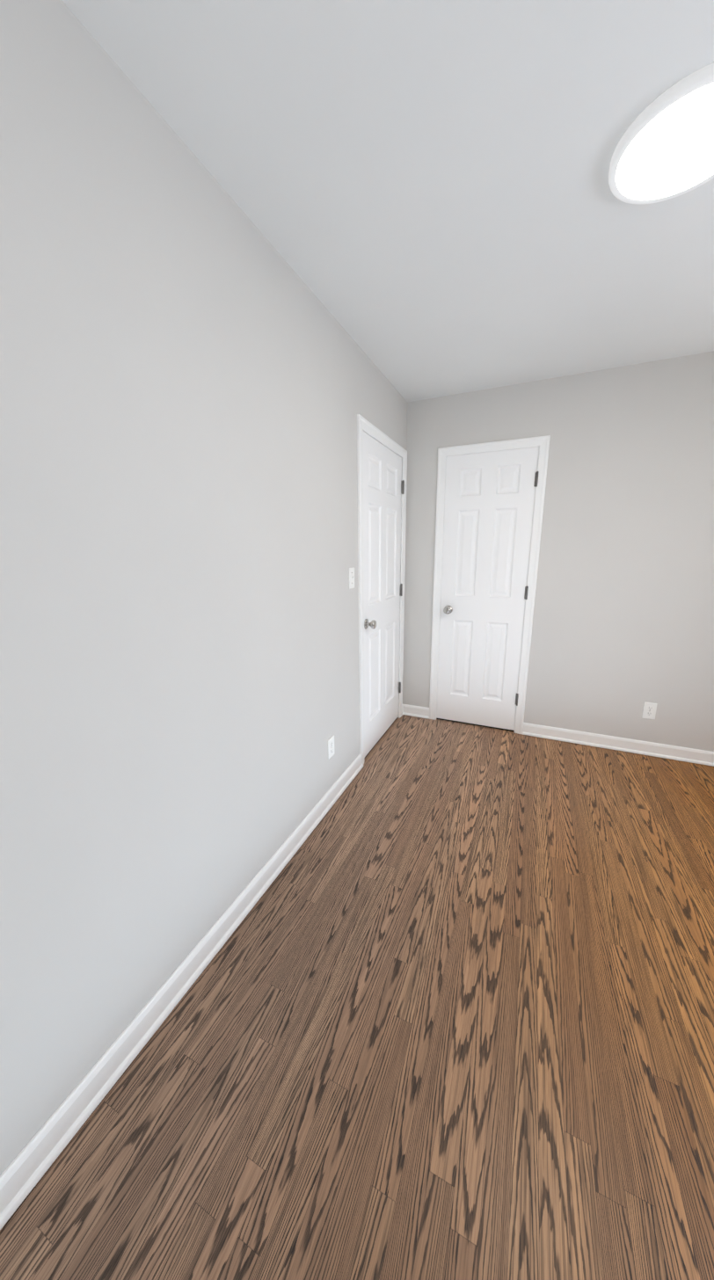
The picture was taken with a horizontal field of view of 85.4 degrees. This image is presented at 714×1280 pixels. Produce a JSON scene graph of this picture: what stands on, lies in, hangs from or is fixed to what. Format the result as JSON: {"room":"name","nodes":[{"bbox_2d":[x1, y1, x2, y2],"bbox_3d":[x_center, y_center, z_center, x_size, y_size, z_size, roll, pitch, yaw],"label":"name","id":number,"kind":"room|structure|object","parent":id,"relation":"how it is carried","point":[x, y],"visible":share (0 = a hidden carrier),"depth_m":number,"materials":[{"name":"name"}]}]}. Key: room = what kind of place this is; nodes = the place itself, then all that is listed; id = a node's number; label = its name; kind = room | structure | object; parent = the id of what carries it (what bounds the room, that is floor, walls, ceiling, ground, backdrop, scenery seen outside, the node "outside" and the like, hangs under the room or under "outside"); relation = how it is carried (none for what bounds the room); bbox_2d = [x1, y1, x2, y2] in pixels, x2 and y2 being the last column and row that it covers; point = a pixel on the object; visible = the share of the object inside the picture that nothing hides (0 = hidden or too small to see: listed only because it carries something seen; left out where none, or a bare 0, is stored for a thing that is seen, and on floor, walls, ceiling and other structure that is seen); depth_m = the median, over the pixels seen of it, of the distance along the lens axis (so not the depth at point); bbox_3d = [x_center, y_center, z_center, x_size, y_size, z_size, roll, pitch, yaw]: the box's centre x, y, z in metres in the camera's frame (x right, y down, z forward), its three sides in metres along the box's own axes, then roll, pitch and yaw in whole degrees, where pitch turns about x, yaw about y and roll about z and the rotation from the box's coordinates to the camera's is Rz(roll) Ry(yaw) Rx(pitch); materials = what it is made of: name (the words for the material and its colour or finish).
{"room":"empty bedroom","nodes":[
{"label":"empty bedroom","id":0,"kind":"room"},
{"bbox_2d":[0,0,407,1175],"bbox_3d":[-0.329,-0.220,1.713,0.140,2.440,3.414,5,14,23],"label":"wall","id":1,"kind":"structure","parent":0,"point":[193,381],"depth_m":1.00,"materials":[{"name":"grey paint"}]},
{"bbox_2d":[327,734,334,759],"bbox_3d":[-0.141,0.591,2.128,0.007,0.115,0.070,5,14,23],"label":"outlet","id":2,"kind":"object","parent":1,"relation":"attached to","point":[330,745],"visible":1,"depth_m":2.12,"materials":[{"name":"white plastic"}]},
{"bbox_2d":[348,567,354,589],"bbox_3d":[-0.025,-0.351,2.187,0.018,0.115,0.070,5,14,23],"label":"switch plate","id":3,"kind":"object","parent":1,"relation":"attached to","point":[351,577],"visible":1,"depth_m":2.18,"materials":[{"name":"white plastic"}]},
{"bbox_2d":[0,704,713,1229],"bbox_3d":[0.945,1.036,1.427,2.625,0.090,3.173,5,14,23],"label":"baseboard","id":4,"kind":"structure","parent":1,"relation":"attached to","point":[21,1175],"depth_m":1.21,"materials":[{"name":"white paint"}]},
{"bbox_2d":[356,414,407,763],"bbox_3d":[0.164,-0.286,2.723,0.180,2.105,0.880,5,14,23],"label":"hall door","id":5,"kind":"structure","parent":1,"relation":"in","point":[381,463],"depth_m":2.64,"materials":[{"name":"white paint"}]},
{"bbox_2d":[0,714,713,1279],"bbox_3d":[0.946,1.108,1.443,3.466,0.050,4.014,5,14,23],"label":"floor","id":6,"kind":"structure","parent":0,"point":[443,1010],"depth_m":1.08,"materials":[{"name":"brown wood"}]},
{"bbox_2d":[61,0,713,402],"bbox_3d":[0.922,-1.343,0.878,2.866,0.100,3.414,5,14,23],"label":"ceiling","id":7,"kind":"structure","parent":0,"point":[425,200],"depth_m":1.07,"materials":[{"name":"white paint"}]},
{"bbox_2d":[608,62,713,203],"bbox_3d":[0.871,-1.309,1.019,0.352,0.029,0.352,5,14,23],"label":"recessed light","id":8,"kind":"object","parent":7,"relation":"in","point":[664,149],"visible":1,"depth_m":1.02,"materials":[{"name":"white"}]},
{"bbox_2d":[402,350,713,751],"bbox_3d":[1.607,-0.452,2.638,2.626,2.440,0.140,5,14,23],"label":"wall","id":9,"kind":"structure","parent":0,"point":[622,629],"depth_m":2.52,"materials":[{"name":"grey paint"}]},
{"bbox_2d":[429,435,550,734],"bbox_3d":[0.944,-0.338,2.917,0.728,2.105,0.180,5,14,23],"label":"closet door","id":10,"kind":"structure","parent":9,"relation":"in","point":[490,499],"depth_m":2.86,"materials":[{"name":"white paint"}]},
{"bbox_2d":[641,702,656,719],"bbox_3d":[1.972,0.477,2.606,0.070,0.115,0.007,5,14,23],"label":"outlet","id":11,"kind":"object","parent":9,"relation":"attached to","point":[649,710],"visible":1,"depth_m":2.60,"materials":[{"name":"white plastic"}]}
]}

